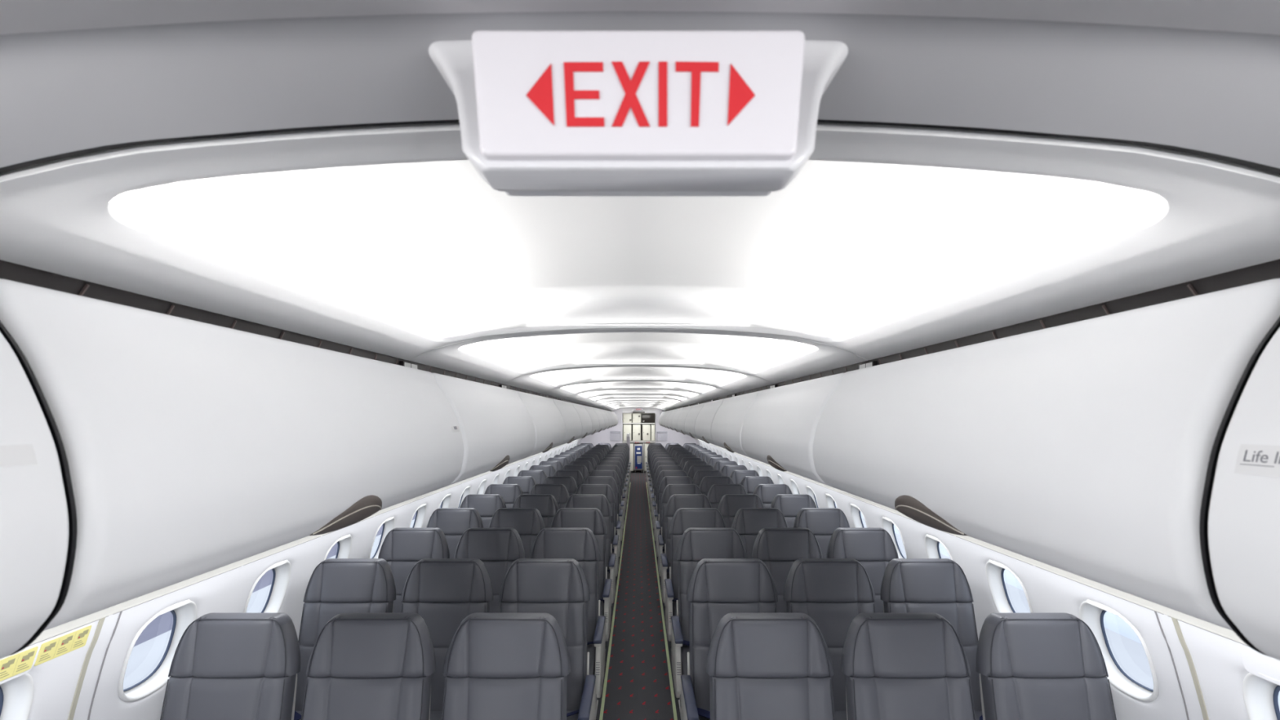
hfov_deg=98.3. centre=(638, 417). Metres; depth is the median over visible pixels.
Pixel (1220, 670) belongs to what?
wall
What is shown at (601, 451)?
passenger seat
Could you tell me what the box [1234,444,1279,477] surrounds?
label
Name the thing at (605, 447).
passenger seat
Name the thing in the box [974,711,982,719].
cushion
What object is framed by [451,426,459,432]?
label
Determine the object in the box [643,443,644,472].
post
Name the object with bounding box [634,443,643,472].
trolley
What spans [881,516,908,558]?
window
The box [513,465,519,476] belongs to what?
window
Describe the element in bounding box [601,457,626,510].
passenger seat
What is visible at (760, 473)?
window
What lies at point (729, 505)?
passenger seat
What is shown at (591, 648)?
armrest
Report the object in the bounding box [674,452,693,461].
passenger seat
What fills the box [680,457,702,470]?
passenger seat
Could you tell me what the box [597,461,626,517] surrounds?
passenger seat
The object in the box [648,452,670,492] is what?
passenger seat
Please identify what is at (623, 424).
panel
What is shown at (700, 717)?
cushion
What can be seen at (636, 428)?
locker
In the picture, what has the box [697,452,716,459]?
passenger seat
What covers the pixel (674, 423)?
bin
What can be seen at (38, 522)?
bin
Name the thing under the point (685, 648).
armrest
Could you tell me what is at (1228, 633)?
trim
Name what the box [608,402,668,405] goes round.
ceiling light
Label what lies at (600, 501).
passenger seat
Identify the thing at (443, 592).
passenger seat
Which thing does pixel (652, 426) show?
locker
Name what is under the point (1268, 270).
trim
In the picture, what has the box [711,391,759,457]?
bin
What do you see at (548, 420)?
bin
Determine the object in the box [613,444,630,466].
passenger seat
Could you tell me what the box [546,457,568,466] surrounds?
passenger seat
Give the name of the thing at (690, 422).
bin
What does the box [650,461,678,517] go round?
passenger seat
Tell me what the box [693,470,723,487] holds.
passenger seat
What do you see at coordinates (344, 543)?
window
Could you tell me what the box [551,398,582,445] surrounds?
bin
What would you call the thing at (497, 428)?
bin
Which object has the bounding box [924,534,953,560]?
window
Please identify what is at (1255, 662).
panel
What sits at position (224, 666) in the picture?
passenger seat
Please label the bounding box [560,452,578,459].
passenger seat
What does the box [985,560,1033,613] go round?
window
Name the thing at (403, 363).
label holder
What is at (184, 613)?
window
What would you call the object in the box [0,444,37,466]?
label
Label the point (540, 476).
passenger seat
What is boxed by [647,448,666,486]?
passenger seat
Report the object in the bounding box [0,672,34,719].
window
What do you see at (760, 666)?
passenger seat
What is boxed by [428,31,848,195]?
exit sign
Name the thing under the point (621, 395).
ceiling light
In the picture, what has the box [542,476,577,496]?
passenger seat
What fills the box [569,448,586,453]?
passenger seat
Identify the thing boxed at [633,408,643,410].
exit sign
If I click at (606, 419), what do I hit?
bin
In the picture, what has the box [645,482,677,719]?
strip
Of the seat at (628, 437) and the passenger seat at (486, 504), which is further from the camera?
the seat at (628, 437)
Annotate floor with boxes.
[595,471,680,719]
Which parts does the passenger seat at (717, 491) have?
backrest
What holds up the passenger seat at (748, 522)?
on the floor
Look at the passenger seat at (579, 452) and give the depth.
12.42 m
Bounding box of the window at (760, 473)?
[756,465,763,476]
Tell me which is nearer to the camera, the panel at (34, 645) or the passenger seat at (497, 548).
the panel at (34, 645)
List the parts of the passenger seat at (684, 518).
panel, tray arm, backrest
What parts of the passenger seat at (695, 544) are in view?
panel, tray arm, floor rail, backrest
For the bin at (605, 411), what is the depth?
11.71 m
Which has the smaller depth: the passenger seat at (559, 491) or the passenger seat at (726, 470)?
the passenger seat at (559, 491)
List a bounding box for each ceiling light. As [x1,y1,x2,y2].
[0,122,1279,337]
[460,332,816,371]
[532,366,744,384]
[562,381,714,391]
[579,389,697,396]
[591,394,685,399]
[597,397,679,402]
[603,400,672,404]
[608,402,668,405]
[610,404,666,406]
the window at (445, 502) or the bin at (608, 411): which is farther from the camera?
the bin at (608, 411)
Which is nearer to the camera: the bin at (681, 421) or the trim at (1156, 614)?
the trim at (1156, 614)
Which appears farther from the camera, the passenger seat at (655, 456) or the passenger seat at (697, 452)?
the passenger seat at (697, 452)
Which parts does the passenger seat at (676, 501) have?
panel, backrest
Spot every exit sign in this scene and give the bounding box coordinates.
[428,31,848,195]
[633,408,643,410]
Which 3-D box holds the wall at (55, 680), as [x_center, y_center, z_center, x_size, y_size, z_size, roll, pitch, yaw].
[-1.746,1.234,8.400,0.156,1.267,22.000,0,0,0]
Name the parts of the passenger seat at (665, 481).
panel, backrest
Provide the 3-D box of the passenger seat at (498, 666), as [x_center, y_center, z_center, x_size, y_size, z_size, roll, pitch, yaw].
[-0.467,1.300,1.750,0.520,1.134,0.720,0,0,0]
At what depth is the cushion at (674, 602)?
4.11 m
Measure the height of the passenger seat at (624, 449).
1.134 m
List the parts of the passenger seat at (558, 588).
backrest, tray arm, panel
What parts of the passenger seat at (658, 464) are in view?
backrest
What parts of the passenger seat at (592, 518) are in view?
backrest, tray arm, panel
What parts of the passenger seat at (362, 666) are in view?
backrest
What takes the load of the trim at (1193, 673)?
attached to the wall at (1220, 670)
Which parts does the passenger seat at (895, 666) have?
backrest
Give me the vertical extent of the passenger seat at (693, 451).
1.134 m
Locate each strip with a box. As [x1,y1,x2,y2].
[599,483,630,719]
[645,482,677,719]
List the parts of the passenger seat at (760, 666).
backrest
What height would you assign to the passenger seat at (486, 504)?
1.134 m
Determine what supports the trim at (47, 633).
attached to the wall at (55, 680)
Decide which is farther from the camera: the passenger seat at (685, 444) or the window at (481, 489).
the passenger seat at (685, 444)
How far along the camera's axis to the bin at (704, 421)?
5.06 m
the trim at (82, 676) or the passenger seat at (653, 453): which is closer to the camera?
the trim at (82, 676)
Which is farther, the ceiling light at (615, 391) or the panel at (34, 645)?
the ceiling light at (615, 391)
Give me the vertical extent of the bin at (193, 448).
0.704 m
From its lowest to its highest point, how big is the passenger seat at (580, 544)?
1.134 m
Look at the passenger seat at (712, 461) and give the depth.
10.01 m
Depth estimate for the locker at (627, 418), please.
18.60 m
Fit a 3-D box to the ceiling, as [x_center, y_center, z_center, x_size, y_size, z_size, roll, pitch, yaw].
[0.000,-0.271,6.901,1.600,0.168,19.001,0,0,0]
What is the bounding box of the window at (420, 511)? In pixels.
[408,503,426,528]
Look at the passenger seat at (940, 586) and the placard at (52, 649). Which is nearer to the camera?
the placard at (52, 649)
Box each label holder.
[399,360,417,368]
[499,384,506,388]
[769,384,777,388]
[857,360,877,368]
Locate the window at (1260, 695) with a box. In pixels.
[1242,672,1279,719]
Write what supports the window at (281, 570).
in the wall at (55, 680)
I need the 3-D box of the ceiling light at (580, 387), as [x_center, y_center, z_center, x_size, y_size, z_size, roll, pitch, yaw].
[0.000,-0.312,5.194,1.584,0.226,1.275,0,0,0]
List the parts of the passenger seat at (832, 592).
backrest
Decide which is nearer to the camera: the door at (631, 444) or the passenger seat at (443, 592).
the passenger seat at (443, 592)
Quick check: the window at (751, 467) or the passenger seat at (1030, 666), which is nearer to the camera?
the passenger seat at (1030, 666)
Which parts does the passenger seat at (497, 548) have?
backrest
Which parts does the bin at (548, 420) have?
handle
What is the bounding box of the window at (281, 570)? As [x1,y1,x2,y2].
[243,560,291,613]
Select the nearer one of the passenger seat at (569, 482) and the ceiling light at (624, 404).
the passenger seat at (569, 482)
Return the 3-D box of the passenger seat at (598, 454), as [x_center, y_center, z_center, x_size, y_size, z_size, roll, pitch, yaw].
[-0.963,1.300,11.362,0.518,1.134,0.720,0,0,0]
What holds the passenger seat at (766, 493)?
on the floor
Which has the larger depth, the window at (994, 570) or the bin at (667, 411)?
the bin at (667, 411)
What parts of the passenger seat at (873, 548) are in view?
backrest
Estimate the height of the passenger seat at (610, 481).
1.134 m
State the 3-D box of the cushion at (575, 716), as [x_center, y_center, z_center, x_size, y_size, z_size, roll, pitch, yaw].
[-0.480,1.464,2.438,0.452,0.115,0.495,0,0,0]
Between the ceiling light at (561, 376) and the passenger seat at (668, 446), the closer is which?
the ceiling light at (561, 376)
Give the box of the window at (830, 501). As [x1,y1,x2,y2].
[825,493,838,508]
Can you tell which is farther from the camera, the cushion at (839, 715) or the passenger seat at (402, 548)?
the passenger seat at (402, 548)
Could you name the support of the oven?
on the shelf
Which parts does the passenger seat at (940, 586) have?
backrest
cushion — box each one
[429,711,442,719]
[566,711,578,719]
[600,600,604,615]
[672,600,676,615]
[698,711,710,719]
[834,711,847,719]
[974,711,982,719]
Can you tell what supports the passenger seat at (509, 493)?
on the floor
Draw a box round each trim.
[0,259,611,411]
[27,449,551,646]
[29,437,582,645]
[67,617,105,719]
[87,610,122,719]
[665,258,1279,411]
[694,437,1247,645]
[716,446,1248,646]
[1154,610,1189,719]
[1171,617,1208,719]
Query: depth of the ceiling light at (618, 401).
11.11 m
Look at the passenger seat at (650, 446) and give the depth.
14.82 m
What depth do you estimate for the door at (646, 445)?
18.60 m
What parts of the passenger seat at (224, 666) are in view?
backrest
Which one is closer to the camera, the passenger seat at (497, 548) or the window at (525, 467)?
the passenger seat at (497, 548)
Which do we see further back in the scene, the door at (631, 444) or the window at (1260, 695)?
the door at (631, 444)
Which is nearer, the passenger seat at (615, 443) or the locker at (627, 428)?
the passenger seat at (615, 443)
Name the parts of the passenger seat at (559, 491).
backrest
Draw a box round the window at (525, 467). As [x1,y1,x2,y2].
[522,462,528,470]
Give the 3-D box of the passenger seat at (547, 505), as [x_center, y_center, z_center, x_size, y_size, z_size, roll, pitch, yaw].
[-0.963,1.300,4.954,0.518,1.134,0.720,0,0,0]
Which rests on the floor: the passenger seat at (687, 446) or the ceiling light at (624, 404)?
the passenger seat at (687, 446)
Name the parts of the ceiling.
panel, panel, panel, panel, panel, panel, panel, panel, panel, panel, panel, panel, entry panel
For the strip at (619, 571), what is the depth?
4.71 m
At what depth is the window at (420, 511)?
4.51 m
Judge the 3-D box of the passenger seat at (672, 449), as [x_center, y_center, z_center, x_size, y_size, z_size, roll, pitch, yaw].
[0.963,1.300,12.964,0.518,1.134,0.720,0,0,0]
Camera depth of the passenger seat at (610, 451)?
12.41 m
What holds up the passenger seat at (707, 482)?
on the floor
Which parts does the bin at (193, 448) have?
handle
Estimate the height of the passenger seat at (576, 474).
1.134 m
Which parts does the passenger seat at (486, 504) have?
backrest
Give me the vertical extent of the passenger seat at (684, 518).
1.134 m
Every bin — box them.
[0,278,463,630]
[0,320,77,658]
[432,373,535,485]
[516,391,565,457]
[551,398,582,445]
[571,402,592,439]
[584,405,599,435]
[592,407,604,431]
[599,408,608,430]
[603,409,612,428]
[607,410,614,427]
[610,411,616,426]
[612,411,617,426]
[658,411,664,426]
[660,411,666,426]
[662,410,669,427]
[664,409,673,428]
[667,408,677,430]
[671,407,684,431]
[677,405,692,435]
[684,402,705,439]
[694,398,724,445]
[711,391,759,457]
[741,373,844,484]
[813,278,1279,630]
[1199,315,1279,660]
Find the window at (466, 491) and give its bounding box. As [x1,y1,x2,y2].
[457,485,471,507]
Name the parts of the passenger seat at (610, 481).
backrest, panel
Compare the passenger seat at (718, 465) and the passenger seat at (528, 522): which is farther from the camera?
the passenger seat at (718, 465)
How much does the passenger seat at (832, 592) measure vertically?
1.134 m
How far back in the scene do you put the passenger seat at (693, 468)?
8.41 m
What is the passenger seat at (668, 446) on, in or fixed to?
on the floor
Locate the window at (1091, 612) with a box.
[1079,600,1158,702]
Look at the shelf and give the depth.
18.55 m
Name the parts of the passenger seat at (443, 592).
backrest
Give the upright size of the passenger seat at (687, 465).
1.134 m
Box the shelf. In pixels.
[622,422,655,423]
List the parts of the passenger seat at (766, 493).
backrest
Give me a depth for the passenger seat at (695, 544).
3.58 m
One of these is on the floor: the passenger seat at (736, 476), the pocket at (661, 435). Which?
the passenger seat at (736, 476)
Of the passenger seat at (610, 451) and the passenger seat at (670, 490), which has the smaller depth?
the passenger seat at (670, 490)
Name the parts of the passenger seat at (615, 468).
backrest, panel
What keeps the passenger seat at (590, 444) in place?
on the floor
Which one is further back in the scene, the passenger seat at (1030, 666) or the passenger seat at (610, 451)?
the passenger seat at (610, 451)
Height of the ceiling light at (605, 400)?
0.226 m
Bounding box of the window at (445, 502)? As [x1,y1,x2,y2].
[438,493,451,508]
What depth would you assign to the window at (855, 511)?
4.51 m
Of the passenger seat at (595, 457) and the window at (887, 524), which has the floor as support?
the passenger seat at (595, 457)
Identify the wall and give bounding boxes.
[26,438,582,719]
[579,407,697,448]
[622,413,655,469]
[694,438,1249,719]
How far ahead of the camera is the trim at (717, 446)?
2.15 m
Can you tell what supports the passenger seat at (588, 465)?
on the floor
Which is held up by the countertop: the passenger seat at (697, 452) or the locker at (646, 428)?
the locker at (646, 428)
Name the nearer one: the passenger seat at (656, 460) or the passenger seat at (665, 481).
the passenger seat at (665, 481)
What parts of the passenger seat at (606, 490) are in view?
backrest, panel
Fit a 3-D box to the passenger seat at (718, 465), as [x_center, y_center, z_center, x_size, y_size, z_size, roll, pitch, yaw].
[1.470,1.300,8.959,0.542,1.134,0.720,0,0,0]
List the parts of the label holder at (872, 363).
plate, plate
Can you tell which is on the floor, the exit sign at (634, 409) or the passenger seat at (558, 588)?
the passenger seat at (558, 588)
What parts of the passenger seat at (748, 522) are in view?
backrest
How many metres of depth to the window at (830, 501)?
5.08 m
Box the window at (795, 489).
[790,479,799,493]
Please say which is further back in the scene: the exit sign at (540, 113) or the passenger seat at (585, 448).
the passenger seat at (585, 448)
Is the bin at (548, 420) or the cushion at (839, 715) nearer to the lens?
the cushion at (839, 715)
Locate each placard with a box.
[0,646,38,681]
[34,625,91,666]
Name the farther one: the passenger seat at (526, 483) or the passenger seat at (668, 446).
the passenger seat at (668, 446)
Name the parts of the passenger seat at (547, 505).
backrest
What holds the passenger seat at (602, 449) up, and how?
on the floor
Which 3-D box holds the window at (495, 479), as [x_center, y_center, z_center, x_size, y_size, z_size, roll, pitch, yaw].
[-1.780,0.855,6.728,0.156,0.333,0.293,0,0,0]
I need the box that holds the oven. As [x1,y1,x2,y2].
[641,413,654,422]
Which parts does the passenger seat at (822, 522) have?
backrest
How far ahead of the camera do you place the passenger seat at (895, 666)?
1.98 m
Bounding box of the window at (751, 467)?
[748,462,754,470]
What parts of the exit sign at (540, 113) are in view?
plate, plate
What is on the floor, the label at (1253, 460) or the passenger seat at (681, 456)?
the passenger seat at (681, 456)
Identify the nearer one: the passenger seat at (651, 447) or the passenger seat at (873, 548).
the passenger seat at (873, 548)
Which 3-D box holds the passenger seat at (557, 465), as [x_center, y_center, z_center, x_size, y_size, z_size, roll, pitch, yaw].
[-1.470,1.300,8.959,0.542,1.134,0.720,0,0,0]
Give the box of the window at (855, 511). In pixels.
[849,503,868,528]
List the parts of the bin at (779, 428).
handle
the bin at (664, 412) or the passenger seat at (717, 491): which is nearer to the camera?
the passenger seat at (717, 491)
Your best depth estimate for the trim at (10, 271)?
0.96 m
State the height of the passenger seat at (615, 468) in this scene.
1.134 m
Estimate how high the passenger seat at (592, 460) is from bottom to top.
1.134 m
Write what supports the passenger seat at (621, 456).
on the floor
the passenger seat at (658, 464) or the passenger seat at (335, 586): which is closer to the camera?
the passenger seat at (335, 586)
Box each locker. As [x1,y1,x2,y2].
[622,413,631,422]
[623,424,631,440]
[632,413,640,422]
[632,424,640,440]
[642,424,650,440]
[650,424,654,440]
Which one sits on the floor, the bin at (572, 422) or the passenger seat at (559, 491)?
the passenger seat at (559, 491)
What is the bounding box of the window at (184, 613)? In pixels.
[118,600,196,702]
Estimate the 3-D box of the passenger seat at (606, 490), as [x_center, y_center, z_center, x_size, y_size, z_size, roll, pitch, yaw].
[-0.467,1.300,5.755,0.520,1.134,0.720,0,0,0]
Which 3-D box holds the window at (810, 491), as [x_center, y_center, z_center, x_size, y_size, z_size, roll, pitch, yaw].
[1.780,0.855,5.556,0.156,0.333,0.293,0,0,0]
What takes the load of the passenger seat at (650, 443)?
on the floor
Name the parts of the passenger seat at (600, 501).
backrest, panel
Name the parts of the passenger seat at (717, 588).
panel, tray arm, backrest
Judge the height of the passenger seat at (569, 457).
1.134 m
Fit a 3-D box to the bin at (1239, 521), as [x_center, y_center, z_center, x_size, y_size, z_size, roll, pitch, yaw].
[1.101,0.190,-0.083,1.037,0.717,1.321,0,0,0]
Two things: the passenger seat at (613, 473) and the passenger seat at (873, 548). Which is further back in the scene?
the passenger seat at (613, 473)
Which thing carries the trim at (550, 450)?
attached to the wall at (55, 680)
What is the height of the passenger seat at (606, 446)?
1.134 m
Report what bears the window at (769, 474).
in the wall at (1220, 670)
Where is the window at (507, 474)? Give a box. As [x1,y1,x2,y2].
[502,469,511,484]
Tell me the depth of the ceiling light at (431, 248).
1.17 m
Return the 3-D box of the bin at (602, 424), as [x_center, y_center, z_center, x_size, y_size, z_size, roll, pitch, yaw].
[-1.107,0.196,9.168,1.025,0.704,1.319,0,0,0]
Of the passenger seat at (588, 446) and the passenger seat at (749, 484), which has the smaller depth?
the passenger seat at (749, 484)
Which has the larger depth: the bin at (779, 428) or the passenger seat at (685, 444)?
the passenger seat at (685, 444)
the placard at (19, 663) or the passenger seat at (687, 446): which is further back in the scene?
the passenger seat at (687, 446)
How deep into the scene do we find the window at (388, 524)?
3.91 m
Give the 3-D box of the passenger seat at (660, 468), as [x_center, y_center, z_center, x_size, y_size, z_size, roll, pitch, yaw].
[0.467,1.300,8.158,0.520,1.134,0.720,0,0,0]
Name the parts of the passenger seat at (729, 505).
backrest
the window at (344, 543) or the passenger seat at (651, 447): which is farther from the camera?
the passenger seat at (651, 447)
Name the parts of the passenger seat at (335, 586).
backrest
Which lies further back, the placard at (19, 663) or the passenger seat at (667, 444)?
the passenger seat at (667, 444)
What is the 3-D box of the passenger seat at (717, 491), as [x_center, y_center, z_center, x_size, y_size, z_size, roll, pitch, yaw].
[0.963,1.300,5.755,0.518,1.134,0.720,0,0,0]
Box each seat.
[160,613,300,719]
[293,558,395,719]
[301,613,435,719]
[377,528,449,613]
[400,558,493,719]
[426,507,483,558]
[441,613,570,719]
[453,528,524,613]
[459,493,506,528]
[484,484,523,507]
[488,507,545,558]
[498,558,595,719]
[502,476,536,493]
[512,493,559,528]
[517,470,546,484]
[528,465,555,476]
[529,484,569,509]
[529,528,605,715]
[538,461,563,471]
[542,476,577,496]
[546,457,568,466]
[550,507,611,652]
[552,470,583,487]
[553,454,574,462]
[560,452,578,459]
[561,465,589,480]
[564,449,582,457]
[564,493,616,603]
[568,461,593,474]
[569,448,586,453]
[573,446,588,452]
[573,457,596,469]
[574,484,618,605]
[577,444,591,449]
[578,454,599,465]
[580,443,593,448]
[582,452,602,461]
[582,476,621,556]
[586,449,604,458]
[588,470,622,540]
[590,448,606,455]
[592,446,608,453]
[593,465,624,528]
[595,444,610,450]
[597,443,611,448]
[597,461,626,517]
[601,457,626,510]
[604,454,627,502]
[606,452,628,487]
[608,449,629,491]
[610,448,629,486]
[612,446,630,480]
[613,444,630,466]
[614,443,631,475]
[626,433,630,462]
[645,443,662,475]
[645,444,662,470]
[646,446,664,481]
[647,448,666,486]
[647,449,667,477]
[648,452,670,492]
[648,454,672,499]
[649,457,675,510]
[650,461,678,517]
[652,465,682,528]
[653,470,688,540]
[655,476,693,577]
[657,484,702,605]
[660,493,711,603]
[664,507,726,640]
[665,443,679,448]
[666,444,681,450]
[667,446,684,453]
[669,448,686,455]
[671,449,689,458]
[671,528,746,716]
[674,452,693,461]
[676,454,697,465]
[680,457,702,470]
[680,558,777,719]
[683,443,696,448]
[683,461,708,474]
[685,444,699,449]
[687,465,715,480]
[688,446,703,452]
[690,448,706,453]
[693,449,711,457]
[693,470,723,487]
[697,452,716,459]
[698,476,733,496]
[702,454,723,462]
[706,484,746,509]
[706,613,835,719]
[707,457,729,466]
[713,461,737,471]
[717,493,764,528]
[720,465,747,476]
[729,470,759,484]
[731,507,788,558]
[740,476,773,493]
[751,528,822,613]
[753,484,792,507]
[770,493,816,528]
[783,558,875,719]
[793,507,850,558]
[826,528,898,613]
[840,613,975,719]
[880,558,982,719]
[976,613,1116,719]
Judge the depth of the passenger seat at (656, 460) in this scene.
10.01 m
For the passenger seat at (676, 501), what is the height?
1.134 m
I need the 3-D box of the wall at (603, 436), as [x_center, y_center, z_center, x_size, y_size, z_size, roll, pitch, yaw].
[0.000,0.709,16.460,3.800,2.317,0.120,0,0,0]
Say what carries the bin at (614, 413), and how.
attached to the wall at (55, 680)
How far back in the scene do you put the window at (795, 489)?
6.26 m
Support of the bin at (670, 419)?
attached to the wall at (1220, 670)
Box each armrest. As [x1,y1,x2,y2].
[586,644,595,675]
[680,644,690,675]
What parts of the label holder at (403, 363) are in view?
plate, plate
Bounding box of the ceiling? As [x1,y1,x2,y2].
[0,0,1279,410]
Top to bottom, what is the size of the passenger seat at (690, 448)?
1.134 m
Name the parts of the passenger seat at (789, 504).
backrest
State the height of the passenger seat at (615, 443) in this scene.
1.134 m
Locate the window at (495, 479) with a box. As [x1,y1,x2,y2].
[492,473,499,484]
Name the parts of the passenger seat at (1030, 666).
backrest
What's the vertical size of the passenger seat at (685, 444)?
1.134 m
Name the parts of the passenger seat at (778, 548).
backrest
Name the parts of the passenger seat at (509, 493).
backrest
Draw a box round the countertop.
[622,440,655,443]
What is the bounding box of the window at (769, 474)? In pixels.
[765,469,774,484]
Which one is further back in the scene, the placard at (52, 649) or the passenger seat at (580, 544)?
the passenger seat at (580, 544)
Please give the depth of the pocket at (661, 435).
16.38 m
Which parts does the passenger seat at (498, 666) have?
backrest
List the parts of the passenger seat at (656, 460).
panel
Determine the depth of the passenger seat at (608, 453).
11.61 m
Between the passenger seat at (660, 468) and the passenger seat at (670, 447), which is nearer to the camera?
the passenger seat at (660, 468)
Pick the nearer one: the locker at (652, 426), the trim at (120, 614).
the trim at (120, 614)
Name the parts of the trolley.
door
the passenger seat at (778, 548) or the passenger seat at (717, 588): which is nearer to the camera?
the passenger seat at (717, 588)
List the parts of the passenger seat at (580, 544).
backrest, tray arm, panel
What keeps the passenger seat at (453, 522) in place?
on the floor
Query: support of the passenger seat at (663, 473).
on the floor
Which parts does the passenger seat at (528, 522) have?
backrest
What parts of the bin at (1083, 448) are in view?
handle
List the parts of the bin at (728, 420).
handle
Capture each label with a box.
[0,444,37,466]
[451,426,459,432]
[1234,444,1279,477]
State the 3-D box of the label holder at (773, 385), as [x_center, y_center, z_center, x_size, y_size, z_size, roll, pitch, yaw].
[0.787,-0.167,3.220,0.014,0.043,0.125,0,0,0]
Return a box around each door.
[630,443,633,471]
[644,443,649,471]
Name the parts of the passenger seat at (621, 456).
backrest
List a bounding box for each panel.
[0,644,39,684]
[622,423,654,439]
[1237,644,1279,685]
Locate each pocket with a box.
[609,431,620,440]
[657,431,666,440]
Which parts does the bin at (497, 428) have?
handle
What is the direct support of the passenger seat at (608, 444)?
on the floor
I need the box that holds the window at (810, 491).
[805,485,819,507]
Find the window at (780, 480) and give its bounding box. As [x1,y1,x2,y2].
[777,473,784,484]
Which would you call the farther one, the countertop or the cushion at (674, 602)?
the countertop
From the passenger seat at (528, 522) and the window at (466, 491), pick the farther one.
the window at (466, 491)
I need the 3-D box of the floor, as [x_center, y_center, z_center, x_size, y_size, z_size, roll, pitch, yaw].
[0.000,1.897,8.375,3.900,0.060,22.050,0,0,0]
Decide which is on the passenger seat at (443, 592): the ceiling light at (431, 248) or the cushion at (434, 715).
the cushion at (434, 715)
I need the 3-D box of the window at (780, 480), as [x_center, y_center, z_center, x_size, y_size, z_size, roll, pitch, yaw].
[1.780,0.855,6.728,0.156,0.333,0.293,0,0,0]
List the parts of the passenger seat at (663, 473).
panel, backrest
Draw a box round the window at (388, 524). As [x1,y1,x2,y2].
[368,516,395,558]
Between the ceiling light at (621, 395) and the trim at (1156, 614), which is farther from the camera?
the ceiling light at (621, 395)
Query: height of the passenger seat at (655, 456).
1.134 m
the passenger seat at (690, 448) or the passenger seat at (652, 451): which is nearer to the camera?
the passenger seat at (652, 451)
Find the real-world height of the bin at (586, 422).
0.704 m
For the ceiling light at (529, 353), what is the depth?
3.11 m
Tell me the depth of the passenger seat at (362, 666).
1.98 m
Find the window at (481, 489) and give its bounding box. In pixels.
[476,479,486,493]
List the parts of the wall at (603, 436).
door frame, curtain rail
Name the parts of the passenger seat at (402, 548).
backrest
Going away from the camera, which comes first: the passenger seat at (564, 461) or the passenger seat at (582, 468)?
the passenger seat at (582, 468)
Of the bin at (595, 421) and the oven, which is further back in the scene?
the oven
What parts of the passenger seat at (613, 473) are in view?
backrest, panel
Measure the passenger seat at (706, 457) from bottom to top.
1.134 m
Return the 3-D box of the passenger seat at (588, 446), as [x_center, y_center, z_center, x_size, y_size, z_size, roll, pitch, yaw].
[-1.470,1.300,14.566,0.542,1.134,0.720,0,0,0]
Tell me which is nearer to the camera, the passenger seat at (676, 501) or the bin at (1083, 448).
the bin at (1083, 448)
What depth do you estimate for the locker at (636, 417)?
18.60 m
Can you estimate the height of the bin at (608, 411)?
0.704 m
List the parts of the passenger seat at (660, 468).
panel, backrest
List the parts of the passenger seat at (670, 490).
panel, backrest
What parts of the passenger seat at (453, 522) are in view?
backrest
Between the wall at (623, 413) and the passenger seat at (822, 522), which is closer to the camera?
the passenger seat at (822, 522)
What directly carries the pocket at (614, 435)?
attached to the wall at (603, 436)
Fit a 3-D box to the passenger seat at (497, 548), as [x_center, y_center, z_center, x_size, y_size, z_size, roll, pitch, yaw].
[-0.963,1.300,3.352,0.518,1.134,0.720,0,0,0]
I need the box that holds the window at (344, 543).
[323,534,351,560]
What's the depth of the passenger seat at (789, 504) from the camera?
5.20 m
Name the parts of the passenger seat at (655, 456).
backrest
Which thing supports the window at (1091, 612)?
in the wall at (1220, 670)
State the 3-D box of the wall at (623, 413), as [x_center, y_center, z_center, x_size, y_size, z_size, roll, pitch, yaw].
[0.000,0.683,19.175,4.000,2.367,0.050,0,0,0]
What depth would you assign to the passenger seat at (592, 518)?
4.38 m
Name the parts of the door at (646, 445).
door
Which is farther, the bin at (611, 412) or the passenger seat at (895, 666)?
the bin at (611, 412)
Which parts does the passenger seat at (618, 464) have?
backrest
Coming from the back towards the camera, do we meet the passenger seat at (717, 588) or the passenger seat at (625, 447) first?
the passenger seat at (625, 447)
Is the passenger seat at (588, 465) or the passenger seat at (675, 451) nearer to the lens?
the passenger seat at (588, 465)

